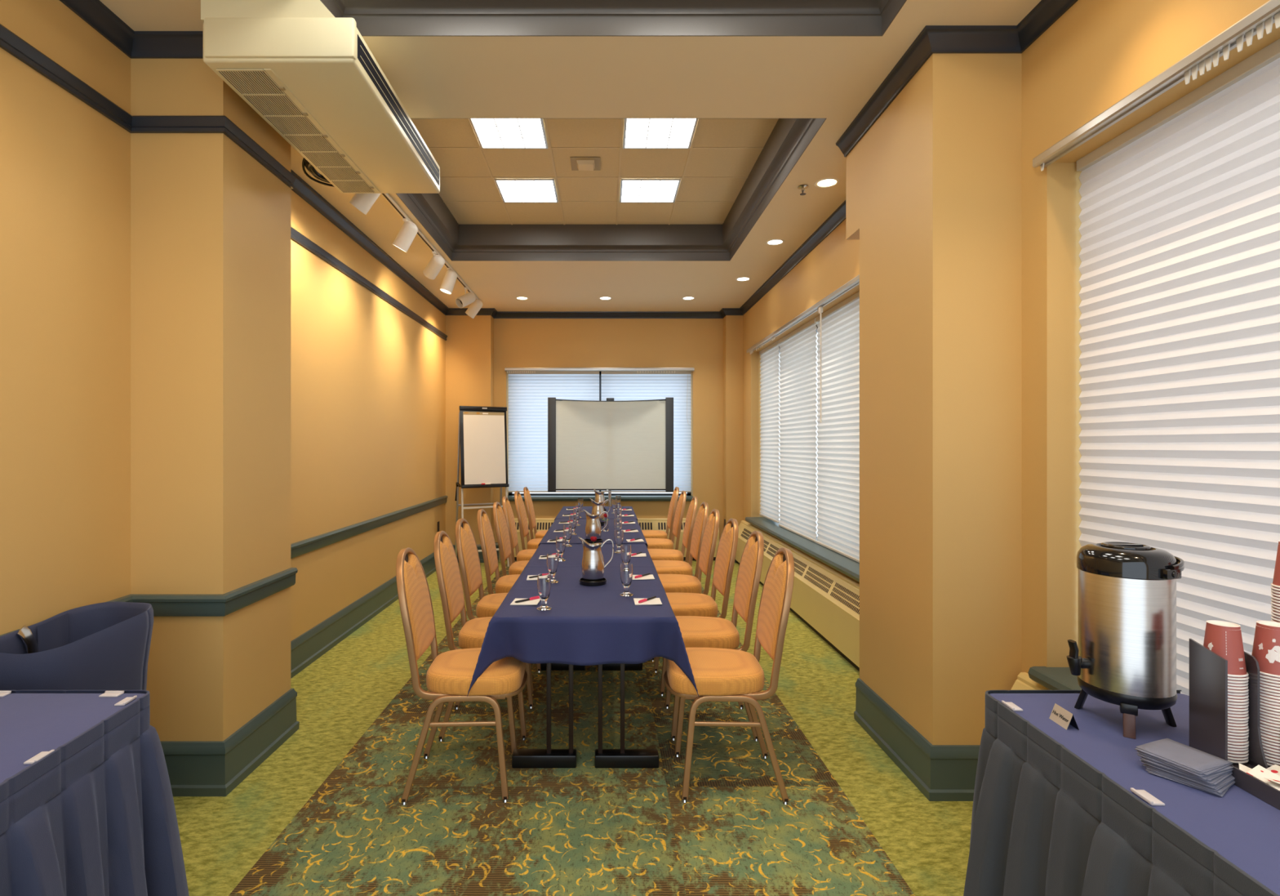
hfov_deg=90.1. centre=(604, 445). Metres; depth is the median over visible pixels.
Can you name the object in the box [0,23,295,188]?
trim
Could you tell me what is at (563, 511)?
tablecloth
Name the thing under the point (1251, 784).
tray
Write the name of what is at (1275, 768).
packet
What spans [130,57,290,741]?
pillar
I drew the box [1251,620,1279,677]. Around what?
paper cup
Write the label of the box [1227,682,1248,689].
paper cup
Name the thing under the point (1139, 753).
napkin
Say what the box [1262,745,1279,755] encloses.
paper cup
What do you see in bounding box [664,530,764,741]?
banquet chair
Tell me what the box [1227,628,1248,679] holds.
paper cup
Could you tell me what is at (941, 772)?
baseboard
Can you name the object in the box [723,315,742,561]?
wall
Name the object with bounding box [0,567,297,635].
trim
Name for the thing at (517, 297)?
recessed light
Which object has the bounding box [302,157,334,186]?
cable coil
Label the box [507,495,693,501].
trim
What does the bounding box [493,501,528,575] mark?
banquet chair
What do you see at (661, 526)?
grille
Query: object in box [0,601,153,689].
bin
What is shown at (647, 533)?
banquet chair
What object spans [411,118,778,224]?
ceiling
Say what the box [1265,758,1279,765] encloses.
paper cup
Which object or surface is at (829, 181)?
recessed light
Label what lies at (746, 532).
grille
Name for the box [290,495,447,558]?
trim
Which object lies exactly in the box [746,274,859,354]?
track
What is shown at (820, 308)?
blind wand
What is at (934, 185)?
pillar
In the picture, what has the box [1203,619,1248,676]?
paper cup
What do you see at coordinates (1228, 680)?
paper cup
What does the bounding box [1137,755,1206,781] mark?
napkin
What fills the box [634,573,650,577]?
pen
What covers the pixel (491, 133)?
recessed light
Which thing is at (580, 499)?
water goblet
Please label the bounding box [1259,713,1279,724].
paper cup
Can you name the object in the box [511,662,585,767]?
folding table
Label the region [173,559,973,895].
floor
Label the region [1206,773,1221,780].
napkin
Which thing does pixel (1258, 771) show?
packet
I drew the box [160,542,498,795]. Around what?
baseboard
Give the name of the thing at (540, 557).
notepad
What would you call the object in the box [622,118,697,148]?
recessed light
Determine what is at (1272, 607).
paper cup
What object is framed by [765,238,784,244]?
recessed light
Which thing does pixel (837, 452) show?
cellular shade
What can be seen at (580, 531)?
tablecloth
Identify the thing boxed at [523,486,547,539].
banquet chair
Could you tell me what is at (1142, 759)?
napkin
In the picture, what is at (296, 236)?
trim
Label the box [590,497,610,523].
water pitcher
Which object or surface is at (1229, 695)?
paper cup
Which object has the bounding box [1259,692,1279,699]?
paper cup
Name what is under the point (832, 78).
ceiling
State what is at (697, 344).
wall
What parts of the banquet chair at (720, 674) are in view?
seat frame, leg, leg, seat, frame, leg, leg, backrest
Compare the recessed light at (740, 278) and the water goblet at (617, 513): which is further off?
the recessed light at (740, 278)
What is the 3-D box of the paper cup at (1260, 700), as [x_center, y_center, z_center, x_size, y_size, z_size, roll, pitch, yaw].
[1.489,0.512,1.419,0.081,0.108,0.081,0,0,-1]
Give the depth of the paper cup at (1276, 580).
1.51 m
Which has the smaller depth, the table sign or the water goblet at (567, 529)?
the table sign
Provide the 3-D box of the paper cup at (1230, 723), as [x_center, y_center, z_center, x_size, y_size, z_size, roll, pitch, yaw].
[1.403,0.567,1.448,0.081,0.108,0.081,0,0,-3]
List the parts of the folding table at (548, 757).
leg, leg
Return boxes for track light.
[349,193,380,214]
[392,217,417,252]
[422,250,444,279]
[440,267,457,293]
[455,287,475,307]
[465,298,482,318]
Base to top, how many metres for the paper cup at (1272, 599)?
0.108 m
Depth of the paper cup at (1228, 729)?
1.41 m
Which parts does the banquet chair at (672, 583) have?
seat, backrest, frame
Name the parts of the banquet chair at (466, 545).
frame, backrest, seat, leg, leg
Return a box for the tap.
[1066,639,1088,675]
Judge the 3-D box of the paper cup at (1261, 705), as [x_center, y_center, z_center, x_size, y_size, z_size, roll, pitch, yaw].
[1.489,0.526,1.418,0.081,0.108,0.081,0,0,-4]
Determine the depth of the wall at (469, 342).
8.00 m
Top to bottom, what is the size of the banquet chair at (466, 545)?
1.014 m
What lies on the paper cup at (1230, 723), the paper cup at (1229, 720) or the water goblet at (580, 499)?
the paper cup at (1229, 720)
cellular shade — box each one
[507,370,599,492]
[600,370,691,492]
[759,340,780,523]
[777,317,817,542]
[815,290,859,562]
[1076,38,1279,695]
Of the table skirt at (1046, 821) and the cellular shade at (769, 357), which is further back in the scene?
the cellular shade at (769, 357)
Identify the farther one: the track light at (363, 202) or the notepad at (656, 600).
the track light at (363, 202)
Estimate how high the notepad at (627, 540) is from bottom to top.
0.006 m
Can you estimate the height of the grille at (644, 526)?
0.085 m
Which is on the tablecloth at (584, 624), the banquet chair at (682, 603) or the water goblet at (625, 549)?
the water goblet at (625, 549)
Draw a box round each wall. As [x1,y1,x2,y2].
[0,0,445,640]
[445,315,493,544]
[493,318,723,542]
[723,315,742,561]
[742,0,1279,672]
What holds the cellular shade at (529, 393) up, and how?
attached to the window
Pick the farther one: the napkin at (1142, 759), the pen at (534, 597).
the pen at (534, 597)
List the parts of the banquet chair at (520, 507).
frame, backrest, seat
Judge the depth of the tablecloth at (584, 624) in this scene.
2.69 m
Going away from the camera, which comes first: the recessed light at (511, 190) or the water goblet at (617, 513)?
the recessed light at (511, 190)
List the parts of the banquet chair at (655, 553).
seat, backrest, frame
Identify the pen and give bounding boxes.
[514,595,539,602]
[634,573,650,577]
[638,595,656,603]
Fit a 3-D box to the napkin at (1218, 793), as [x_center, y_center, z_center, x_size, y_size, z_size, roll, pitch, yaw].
[1.264,0.710,1.374,0.112,0.002,0.118,0,0,-31]
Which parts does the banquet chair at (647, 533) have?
seat, backrest, frame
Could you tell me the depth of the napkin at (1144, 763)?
1.36 m
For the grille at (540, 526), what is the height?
0.085 m
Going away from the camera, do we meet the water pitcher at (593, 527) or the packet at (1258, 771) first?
the packet at (1258, 771)
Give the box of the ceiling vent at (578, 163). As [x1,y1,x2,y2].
[570,156,600,170]
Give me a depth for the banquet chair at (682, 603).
3.81 m
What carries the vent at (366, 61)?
attached to the air conditioner
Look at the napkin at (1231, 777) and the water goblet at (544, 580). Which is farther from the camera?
the water goblet at (544, 580)
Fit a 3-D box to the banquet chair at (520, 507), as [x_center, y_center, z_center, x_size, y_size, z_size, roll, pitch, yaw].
[-0.620,0.958,6.360,0.550,1.014,0.414,0,0,1]
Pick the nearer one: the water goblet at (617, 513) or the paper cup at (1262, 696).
the paper cup at (1262, 696)
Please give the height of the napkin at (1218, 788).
0.002 m
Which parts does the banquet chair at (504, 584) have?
frame, backrest, seat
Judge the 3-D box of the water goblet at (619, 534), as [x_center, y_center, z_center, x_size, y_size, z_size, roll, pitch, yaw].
[0.094,0.645,4.290,0.066,0.150,0.066,0,0,44]
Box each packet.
[1238,762,1256,777]
[1247,764,1279,785]
[1263,777,1279,783]
[1265,780,1279,790]
[1266,764,1279,776]
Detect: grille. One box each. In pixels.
[215,69,374,193]
[515,522,552,529]
[639,522,652,529]
[657,522,684,529]
[740,528,751,539]
[766,544,778,556]
[793,556,806,575]
[804,566,833,592]
[830,582,859,613]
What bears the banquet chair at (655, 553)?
on the floor
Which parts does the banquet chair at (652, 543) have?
seat, backrest, frame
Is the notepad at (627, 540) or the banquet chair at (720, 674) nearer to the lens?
the banquet chair at (720, 674)
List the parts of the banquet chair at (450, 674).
backrest, leg, leg, frame, seat, leg, leg, seat frame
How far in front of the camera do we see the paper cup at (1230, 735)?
1.41 m
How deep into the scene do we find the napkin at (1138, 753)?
1.35 m
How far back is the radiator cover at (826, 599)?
4.82 m
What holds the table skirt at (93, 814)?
attached to the buffet table
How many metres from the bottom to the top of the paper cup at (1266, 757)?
0.108 m
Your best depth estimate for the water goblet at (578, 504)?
6.25 m
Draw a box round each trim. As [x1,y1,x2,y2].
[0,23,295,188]
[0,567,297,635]
[59,0,845,318]
[290,226,447,340]
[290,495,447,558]
[320,0,906,35]
[395,118,826,260]
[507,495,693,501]
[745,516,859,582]
[835,0,1077,156]
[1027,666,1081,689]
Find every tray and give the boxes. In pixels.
[461,484,509,488]
[1229,764,1279,809]
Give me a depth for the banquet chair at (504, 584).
4.41 m
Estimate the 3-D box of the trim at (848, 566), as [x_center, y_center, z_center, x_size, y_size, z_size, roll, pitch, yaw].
[1.804,0.877,5.508,0.273,0.055,4.156,0,0,0]
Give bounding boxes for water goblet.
[537,573,551,610]
[546,552,558,582]
[555,535,565,560]
[563,524,572,546]
[568,515,576,534]
[573,507,580,525]
[575,502,582,517]
[577,497,583,511]
[611,498,617,513]
[613,518,622,538]
[613,529,623,552]
[614,510,622,528]
[615,494,621,503]
[615,503,622,510]
[619,562,633,595]
[620,543,631,562]
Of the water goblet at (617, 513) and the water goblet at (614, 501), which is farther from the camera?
the water goblet at (614, 501)
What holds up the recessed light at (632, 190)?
in the ceiling at (722, 154)
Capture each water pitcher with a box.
[577,536,613,582]
[582,509,608,540]
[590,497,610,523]
[592,488,609,509]
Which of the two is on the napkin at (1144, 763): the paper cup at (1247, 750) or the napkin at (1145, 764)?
the napkin at (1145, 764)
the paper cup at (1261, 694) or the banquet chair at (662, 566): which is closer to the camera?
the paper cup at (1261, 694)
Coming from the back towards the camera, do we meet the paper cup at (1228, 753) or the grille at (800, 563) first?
the grille at (800, 563)
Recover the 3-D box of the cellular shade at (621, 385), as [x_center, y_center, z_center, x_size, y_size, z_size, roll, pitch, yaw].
[0.536,-0.180,8.294,1.169,1.577,0.052,0,0,0]
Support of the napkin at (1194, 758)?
on the napkin at (1139, 747)
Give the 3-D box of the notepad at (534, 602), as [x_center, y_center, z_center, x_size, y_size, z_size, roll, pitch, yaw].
[-0.362,0.716,2.925,0.122,0.006,0.115,0,0,4]
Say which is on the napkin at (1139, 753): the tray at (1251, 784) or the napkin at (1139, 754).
the napkin at (1139, 754)
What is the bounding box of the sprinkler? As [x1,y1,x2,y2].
[797,184,808,195]
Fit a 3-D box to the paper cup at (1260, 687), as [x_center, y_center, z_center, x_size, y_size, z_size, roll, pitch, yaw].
[1.489,0.485,1.419,0.081,0.108,0.081,0,0,-1]
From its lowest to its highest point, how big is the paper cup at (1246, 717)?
0.108 m
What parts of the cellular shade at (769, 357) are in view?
rail, head rail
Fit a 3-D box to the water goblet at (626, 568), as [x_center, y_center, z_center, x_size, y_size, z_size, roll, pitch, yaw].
[0.104,0.645,3.070,0.066,0.150,0.066,0,0,2]
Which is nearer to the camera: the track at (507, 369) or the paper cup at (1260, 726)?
the paper cup at (1260, 726)
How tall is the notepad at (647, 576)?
0.006 m
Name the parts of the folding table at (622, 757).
leg, leg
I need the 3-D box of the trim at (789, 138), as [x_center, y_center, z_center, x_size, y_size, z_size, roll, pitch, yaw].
[-0.130,-1.865,4.622,2.680,0.310,2.677,0,0,0]
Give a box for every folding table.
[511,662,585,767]
[595,662,658,767]
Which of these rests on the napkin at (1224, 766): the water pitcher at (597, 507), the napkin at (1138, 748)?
the napkin at (1138, 748)
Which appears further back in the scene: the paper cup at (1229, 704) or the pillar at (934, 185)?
the pillar at (934, 185)
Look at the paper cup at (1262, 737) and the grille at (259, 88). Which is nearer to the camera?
the paper cup at (1262, 737)
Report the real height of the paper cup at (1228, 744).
0.108 m
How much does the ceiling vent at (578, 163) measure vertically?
0.026 m
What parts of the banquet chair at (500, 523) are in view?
frame, backrest, seat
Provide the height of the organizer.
0.262 m
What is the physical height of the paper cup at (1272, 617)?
0.108 m
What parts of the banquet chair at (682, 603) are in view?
leg, leg, seat, backrest, frame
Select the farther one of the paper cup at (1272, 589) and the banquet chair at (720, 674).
the banquet chair at (720, 674)
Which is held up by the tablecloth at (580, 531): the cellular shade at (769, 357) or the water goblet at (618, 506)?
the water goblet at (618, 506)
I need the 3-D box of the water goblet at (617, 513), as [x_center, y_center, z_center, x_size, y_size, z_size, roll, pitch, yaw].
[0.112,0.640,5.500,0.066,0.150,0.066,0,0,38]
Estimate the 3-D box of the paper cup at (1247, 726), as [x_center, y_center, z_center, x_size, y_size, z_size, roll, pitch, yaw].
[1.403,0.574,1.447,0.081,0.108,0.081,0,0,-1]
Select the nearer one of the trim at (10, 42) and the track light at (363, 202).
the trim at (10, 42)
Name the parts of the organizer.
panel, floor plate, divider panel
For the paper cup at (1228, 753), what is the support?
on the paper cup at (1228, 757)
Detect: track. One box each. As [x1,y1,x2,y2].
[381,193,478,298]
[504,367,694,373]
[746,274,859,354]
[1032,0,1279,170]
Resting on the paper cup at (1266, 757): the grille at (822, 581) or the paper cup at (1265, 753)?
the paper cup at (1265, 753)
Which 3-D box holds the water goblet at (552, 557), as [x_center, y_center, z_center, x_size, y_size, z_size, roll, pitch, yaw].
[-0.276,0.645,3.360,0.066,0.150,0.066,0,0,12]
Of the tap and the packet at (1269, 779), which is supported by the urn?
the tap
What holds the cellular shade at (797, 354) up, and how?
attached to the wall at (1097, 53)
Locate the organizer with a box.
[1189,638,1279,809]
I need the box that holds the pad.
[462,411,506,484]
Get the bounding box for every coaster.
[579,577,606,586]
[584,538,603,543]
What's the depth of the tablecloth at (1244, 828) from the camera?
1.36 m
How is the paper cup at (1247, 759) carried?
in the organizer
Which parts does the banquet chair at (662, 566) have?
seat, backrest, frame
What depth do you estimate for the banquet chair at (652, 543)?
6.22 m
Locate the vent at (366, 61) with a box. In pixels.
[357,34,439,185]
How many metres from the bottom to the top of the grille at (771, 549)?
0.092 m
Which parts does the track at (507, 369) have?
rail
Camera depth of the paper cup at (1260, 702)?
1.40 m
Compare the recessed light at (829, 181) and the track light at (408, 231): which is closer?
the recessed light at (829, 181)
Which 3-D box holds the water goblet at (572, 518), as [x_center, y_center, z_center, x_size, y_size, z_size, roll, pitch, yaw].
[-0.257,0.640,5.130,0.066,0.150,0.066,0,0,10]
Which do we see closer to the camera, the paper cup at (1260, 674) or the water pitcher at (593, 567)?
the paper cup at (1260, 674)
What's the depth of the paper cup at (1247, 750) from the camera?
1.41 m
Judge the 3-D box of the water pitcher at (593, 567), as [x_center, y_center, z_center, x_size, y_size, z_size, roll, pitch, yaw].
[-0.050,0.595,3.325,0.172,0.237,0.119,0,0,24]
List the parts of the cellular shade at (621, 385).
head rail, rail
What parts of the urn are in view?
leg, lid knob, tank, lid, leg, leg, carry handle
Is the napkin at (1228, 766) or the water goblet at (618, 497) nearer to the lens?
the napkin at (1228, 766)
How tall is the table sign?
0.040 m
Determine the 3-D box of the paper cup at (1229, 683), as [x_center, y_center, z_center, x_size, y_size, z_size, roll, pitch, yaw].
[1.403,0.478,1.447,0.081,0.108,0.081,0,0,0]
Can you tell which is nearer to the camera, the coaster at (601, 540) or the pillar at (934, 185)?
the pillar at (934, 185)
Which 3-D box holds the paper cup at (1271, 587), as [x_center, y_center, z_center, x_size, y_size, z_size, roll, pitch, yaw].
[1.625,0.288,1.500,0.081,0.108,0.081,0,0,-3]
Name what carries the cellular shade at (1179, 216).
attached to the wall at (1097, 53)
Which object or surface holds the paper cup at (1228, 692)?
in the organizer
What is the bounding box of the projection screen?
[547,397,673,506]
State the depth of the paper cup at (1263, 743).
1.40 m
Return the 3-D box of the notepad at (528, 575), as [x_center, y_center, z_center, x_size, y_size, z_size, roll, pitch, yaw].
[-0.360,0.716,3.460,0.122,0.006,0.115,0,0,-4]
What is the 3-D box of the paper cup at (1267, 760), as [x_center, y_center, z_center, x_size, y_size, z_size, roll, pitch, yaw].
[1.490,0.642,1.419,0.081,0.108,0.081,0,0,-1]
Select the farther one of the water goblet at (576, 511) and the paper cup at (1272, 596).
the water goblet at (576, 511)
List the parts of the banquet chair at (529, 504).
frame, backrest, seat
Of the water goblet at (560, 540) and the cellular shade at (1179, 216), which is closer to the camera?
the cellular shade at (1179, 216)
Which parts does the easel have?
leg, leg, leg, leg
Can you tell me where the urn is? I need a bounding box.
[1066,541,1184,738]
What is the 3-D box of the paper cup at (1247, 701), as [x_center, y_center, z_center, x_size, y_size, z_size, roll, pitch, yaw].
[1.403,0.519,1.447,0.081,0.108,0.081,0,0,-2]
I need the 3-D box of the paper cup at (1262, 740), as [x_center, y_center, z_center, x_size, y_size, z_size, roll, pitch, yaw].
[1.488,0.601,1.419,0.081,0.108,0.081,0,0,-4]
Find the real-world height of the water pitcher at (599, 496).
0.237 m
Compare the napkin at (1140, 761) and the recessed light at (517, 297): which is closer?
the napkin at (1140, 761)
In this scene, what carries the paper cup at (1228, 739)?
in the paper cup at (1246, 742)
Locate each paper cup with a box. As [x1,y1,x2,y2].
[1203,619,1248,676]
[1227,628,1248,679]
[1227,676,1248,683]
[1227,680,1248,686]
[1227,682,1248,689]
[1227,682,1248,692]
[1227,688,1248,695]
[1227,691,1248,698]
[1227,694,1248,702]
[1227,697,1248,705]
[1227,701,1248,707]
[1227,703,1248,711]
[1227,706,1248,714]
[1227,710,1248,719]
[1227,712,1248,716]
[1227,716,1248,723]
[1227,719,1248,726]
[1227,722,1248,729]
[1227,722,1248,732]
[1227,728,1248,735]
[1227,731,1248,738]
[1227,734,1248,742]
[1227,737,1248,745]
[1227,741,1248,747]
[1227,743,1248,751]
[1227,746,1248,754]
[1227,750,1248,757]
[1227,753,1248,759]
[1227,755,1248,763]
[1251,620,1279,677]
[1255,623,1279,680]
[1259,673,1279,684]
[1259,676,1279,687]
[1259,680,1279,689]
[1259,680,1279,693]
[1259,686,1279,696]
[1259,688,1279,702]
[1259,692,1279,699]
[1259,695,1279,706]
[1259,698,1279,708]
[1259,701,1279,711]
[1259,704,1279,715]
[1259,707,1279,718]
[1259,710,1279,721]
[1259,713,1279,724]
[1259,715,1279,727]
[1259,720,1279,730]
[1259,722,1279,733]
[1259,725,1279,737]
[1260,728,1279,743]
[1260,732,1279,740]
[1261,735,1279,746]
[1261,738,1279,749]
[1262,742,1279,752]
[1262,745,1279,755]
[1262,748,1279,759]
[1263,751,1279,762]
[1264,755,1279,764]
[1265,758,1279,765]
[1270,583,1279,591]
[1271,540,1279,587]
[1271,586,1279,594]
[1271,590,1279,596]
[1271,592,1279,599]
[1271,595,1279,603]
[1271,598,1279,606]
[1271,602,1279,608]
[1271,604,1279,612]
[1271,608,1279,615]
[1271,611,1279,618]
[1271,613,1279,621]
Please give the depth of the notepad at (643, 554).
4.14 m
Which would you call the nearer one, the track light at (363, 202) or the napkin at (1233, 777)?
the napkin at (1233, 777)
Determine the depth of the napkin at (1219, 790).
1.33 m
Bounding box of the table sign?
[1048,702,1079,729]
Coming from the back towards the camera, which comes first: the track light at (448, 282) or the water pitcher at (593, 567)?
the track light at (448, 282)
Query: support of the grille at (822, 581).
attached to the radiator cover at (826, 599)
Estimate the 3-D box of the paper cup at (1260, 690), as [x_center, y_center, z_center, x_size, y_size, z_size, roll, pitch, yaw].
[1.489,0.492,1.419,0.081,0.108,0.081,0,0,0]
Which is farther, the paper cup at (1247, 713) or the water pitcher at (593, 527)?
the water pitcher at (593, 527)
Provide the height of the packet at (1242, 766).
0.032 m
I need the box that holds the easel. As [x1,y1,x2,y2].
[454,405,509,566]
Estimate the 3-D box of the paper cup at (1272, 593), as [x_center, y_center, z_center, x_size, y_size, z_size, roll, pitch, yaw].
[1.625,0.303,1.500,0.081,0.108,0.081,0,0,0]
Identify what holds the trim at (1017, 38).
attached to the pillar at (934, 185)
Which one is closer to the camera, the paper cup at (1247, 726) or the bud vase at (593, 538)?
the paper cup at (1247, 726)
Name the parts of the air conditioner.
filter rail, louver blade, louver blade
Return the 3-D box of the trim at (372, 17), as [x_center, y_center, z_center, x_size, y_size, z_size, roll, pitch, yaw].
[0.030,-1.865,0.733,2.360,0.310,3.965,0,0,0]
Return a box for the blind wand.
[818,306,822,422]
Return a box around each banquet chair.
[395,547,527,804]
[433,530,533,741]
[455,518,541,695]
[477,508,520,594]
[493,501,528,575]
[502,495,537,562]
[514,490,542,549]
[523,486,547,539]
[641,486,679,539]
[644,490,686,549]
[647,495,697,562]
[650,508,719,661]
[652,501,708,577]
[653,518,738,695]
[663,546,794,804]
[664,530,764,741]
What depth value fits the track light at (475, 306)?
7.21 m
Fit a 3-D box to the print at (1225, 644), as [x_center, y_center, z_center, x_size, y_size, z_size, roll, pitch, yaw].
[1.388,0.455,1.426,0.057,0.080,0.015,0,0,37]
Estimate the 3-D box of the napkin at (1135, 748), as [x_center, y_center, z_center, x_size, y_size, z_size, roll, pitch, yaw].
[1.254,0.677,1.388,0.112,0.002,0.118,0,0,-22]
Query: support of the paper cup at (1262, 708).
in the paper cup at (1260, 712)
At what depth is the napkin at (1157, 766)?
1.34 m
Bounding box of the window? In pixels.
[508,371,690,495]
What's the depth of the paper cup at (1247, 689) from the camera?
1.41 m
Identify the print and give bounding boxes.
[1208,631,1243,668]
[1257,638,1279,662]
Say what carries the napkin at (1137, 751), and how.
on the napkin at (1230, 769)
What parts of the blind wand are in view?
rod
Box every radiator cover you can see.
[513,518,719,559]
[735,520,859,671]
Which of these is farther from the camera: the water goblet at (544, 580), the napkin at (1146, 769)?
the water goblet at (544, 580)
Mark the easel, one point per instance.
(462, 408)
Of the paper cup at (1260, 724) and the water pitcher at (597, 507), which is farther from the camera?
the water pitcher at (597, 507)
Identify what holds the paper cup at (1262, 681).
on the paper cup at (1260, 690)
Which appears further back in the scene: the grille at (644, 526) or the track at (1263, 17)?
the grille at (644, 526)
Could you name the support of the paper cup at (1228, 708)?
in the organizer
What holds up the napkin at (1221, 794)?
on the napkin
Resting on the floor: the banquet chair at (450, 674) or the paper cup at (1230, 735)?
the banquet chair at (450, 674)
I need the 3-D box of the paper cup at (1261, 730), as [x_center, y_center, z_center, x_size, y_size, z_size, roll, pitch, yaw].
[1.490,0.580,1.419,0.081,0.108,0.081,0,0,-5]
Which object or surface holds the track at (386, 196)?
attached to the ceiling at (832, 78)
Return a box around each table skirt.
[0,689,189,895]
[963,689,1279,895]
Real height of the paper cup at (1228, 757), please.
0.108 m
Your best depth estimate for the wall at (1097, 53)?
2.50 m
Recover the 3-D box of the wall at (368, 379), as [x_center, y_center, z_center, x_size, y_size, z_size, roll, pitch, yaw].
[-2.075,-0.335,3.425,0.150,3.600,10.050,0,0,0]
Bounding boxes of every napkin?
[1134,748,1200,774]
[1135,737,1232,771]
[1135,747,1217,773]
[1136,750,1233,776]
[1136,752,1203,779]
[1137,746,1231,772]
[1137,751,1224,777]
[1137,753,1231,779]
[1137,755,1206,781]
[1138,754,1208,780]
[1140,760,1231,786]
[1141,753,1233,778]
[1141,757,1229,783]
[1142,759,1213,785]
[1142,761,1232,787]
[1142,763,1211,790]
[1145,764,1233,791]
[1145,766,1235,793]
[1146,764,1234,790]
[1146,767,1231,792]
[1146,768,1191,785]
[1146,768,1235,795]
[1147,767,1235,792]
[1147,771,1229,796]
[1202,762,1232,774]
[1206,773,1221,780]
[1212,772,1232,784]
[1213,777,1235,788]
[1215,776,1234,786]
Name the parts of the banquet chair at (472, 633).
leg, frame, backrest, leg, seat, leg, leg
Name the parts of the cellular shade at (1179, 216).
head rail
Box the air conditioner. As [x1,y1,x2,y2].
[200,0,439,193]
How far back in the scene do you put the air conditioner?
2.59 m
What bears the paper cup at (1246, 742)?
on the paper cup at (1228, 744)
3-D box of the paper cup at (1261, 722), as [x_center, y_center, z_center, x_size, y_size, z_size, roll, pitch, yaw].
[1.489,0.560,1.419,0.081,0.108,0.081,0,0,-5]
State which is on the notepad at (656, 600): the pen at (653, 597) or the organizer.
the pen at (653, 597)
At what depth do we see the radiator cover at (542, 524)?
8.12 m
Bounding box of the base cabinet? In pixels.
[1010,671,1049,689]
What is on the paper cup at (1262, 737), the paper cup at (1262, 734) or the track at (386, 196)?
the paper cup at (1262, 734)
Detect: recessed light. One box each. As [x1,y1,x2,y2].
[468,118,547,148]
[493,178,558,202]
[515,296,528,299]
[598,296,612,299]
[619,178,680,202]
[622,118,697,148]
[681,296,695,299]
[735,276,751,280]
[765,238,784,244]
[813,177,839,187]
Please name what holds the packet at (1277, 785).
in the organizer
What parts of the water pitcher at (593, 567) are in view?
handle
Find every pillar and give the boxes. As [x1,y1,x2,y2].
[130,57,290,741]
[845,53,1022,744]
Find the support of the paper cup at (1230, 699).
in the paper cup at (1247, 701)
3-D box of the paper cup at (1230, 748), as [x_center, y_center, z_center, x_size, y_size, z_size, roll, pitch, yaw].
[1.404,0.621,1.448,0.081,0.108,0.081,0,0,-4]
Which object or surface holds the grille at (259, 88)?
attached to the air conditioner
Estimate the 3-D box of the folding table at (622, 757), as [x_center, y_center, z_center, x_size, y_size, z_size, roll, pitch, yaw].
[0.100,1.096,3.481,0.370,0.738,1.588,0,0,0]
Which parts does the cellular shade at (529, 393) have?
head rail, rail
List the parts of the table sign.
plate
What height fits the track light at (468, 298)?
0.227 m
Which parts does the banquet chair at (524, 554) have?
frame, backrest, seat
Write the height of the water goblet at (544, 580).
0.150 m
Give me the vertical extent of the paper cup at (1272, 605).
0.108 m
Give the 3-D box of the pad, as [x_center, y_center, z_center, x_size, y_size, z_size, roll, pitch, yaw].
[-1.435,0.029,7.616,0.504,0.859,0.074,0,0,-28]
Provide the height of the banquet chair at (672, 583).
1.014 m
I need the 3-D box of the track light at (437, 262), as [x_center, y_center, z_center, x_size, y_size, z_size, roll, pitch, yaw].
[-1.488,-1.570,5.559,0.222,0.231,0.116,0,0,42]
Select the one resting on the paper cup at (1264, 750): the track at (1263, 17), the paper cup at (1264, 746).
the paper cup at (1264, 746)
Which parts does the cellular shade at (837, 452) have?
head rail, rail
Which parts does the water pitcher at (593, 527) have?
handle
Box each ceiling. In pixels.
[99,0,1040,311]
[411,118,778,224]
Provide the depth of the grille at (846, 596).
4.38 m
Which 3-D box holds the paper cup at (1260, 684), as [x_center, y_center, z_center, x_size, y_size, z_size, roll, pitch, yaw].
[1.489,0.478,1.419,0.081,0.108,0.081,0,0,-3]
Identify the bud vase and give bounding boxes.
[590,536,596,543]
[601,513,609,531]
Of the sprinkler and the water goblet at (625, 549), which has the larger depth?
the sprinkler
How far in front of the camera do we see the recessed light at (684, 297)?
7.38 m
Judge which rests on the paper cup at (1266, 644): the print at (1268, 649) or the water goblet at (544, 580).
the print at (1268, 649)
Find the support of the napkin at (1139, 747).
on the napkin at (1138, 748)
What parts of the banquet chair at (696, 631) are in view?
leg, leg, seat, backrest, frame, leg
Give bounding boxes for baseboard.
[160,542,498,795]
[853,677,980,800]
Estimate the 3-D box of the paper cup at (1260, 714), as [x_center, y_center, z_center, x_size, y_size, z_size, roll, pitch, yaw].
[1.489,0.546,1.419,0.081,0.108,0.081,0,0,-5]
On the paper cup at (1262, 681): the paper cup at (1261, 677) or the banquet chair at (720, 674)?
the paper cup at (1261, 677)
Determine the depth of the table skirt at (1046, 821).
1.47 m
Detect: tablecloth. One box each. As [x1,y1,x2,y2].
[0,693,145,782]
[466,542,698,696]
[538,518,647,546]
[554,506,637,519]
[989,693,1279,895]
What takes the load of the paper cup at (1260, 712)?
on the paper cup at (1260, 714)
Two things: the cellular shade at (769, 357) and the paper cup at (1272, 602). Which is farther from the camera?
the cellular shade at (769, 357)
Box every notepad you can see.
[510,598,540,604]
[526,574,537,580]
[538,555,559,559]
[622,529,638,532]
[626,538,644,542]
[631,552,646,556]
[631,573,654,579]
[633,597,662,604]
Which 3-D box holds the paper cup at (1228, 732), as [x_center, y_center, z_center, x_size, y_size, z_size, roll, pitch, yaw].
[1.404,0.587,1.447,0.081,0.108,0.081,0,0,-3]
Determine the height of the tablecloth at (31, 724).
0.006 m
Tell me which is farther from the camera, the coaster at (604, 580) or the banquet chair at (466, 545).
the banquet chair at (466, 545)
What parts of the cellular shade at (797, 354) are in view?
rail, head rail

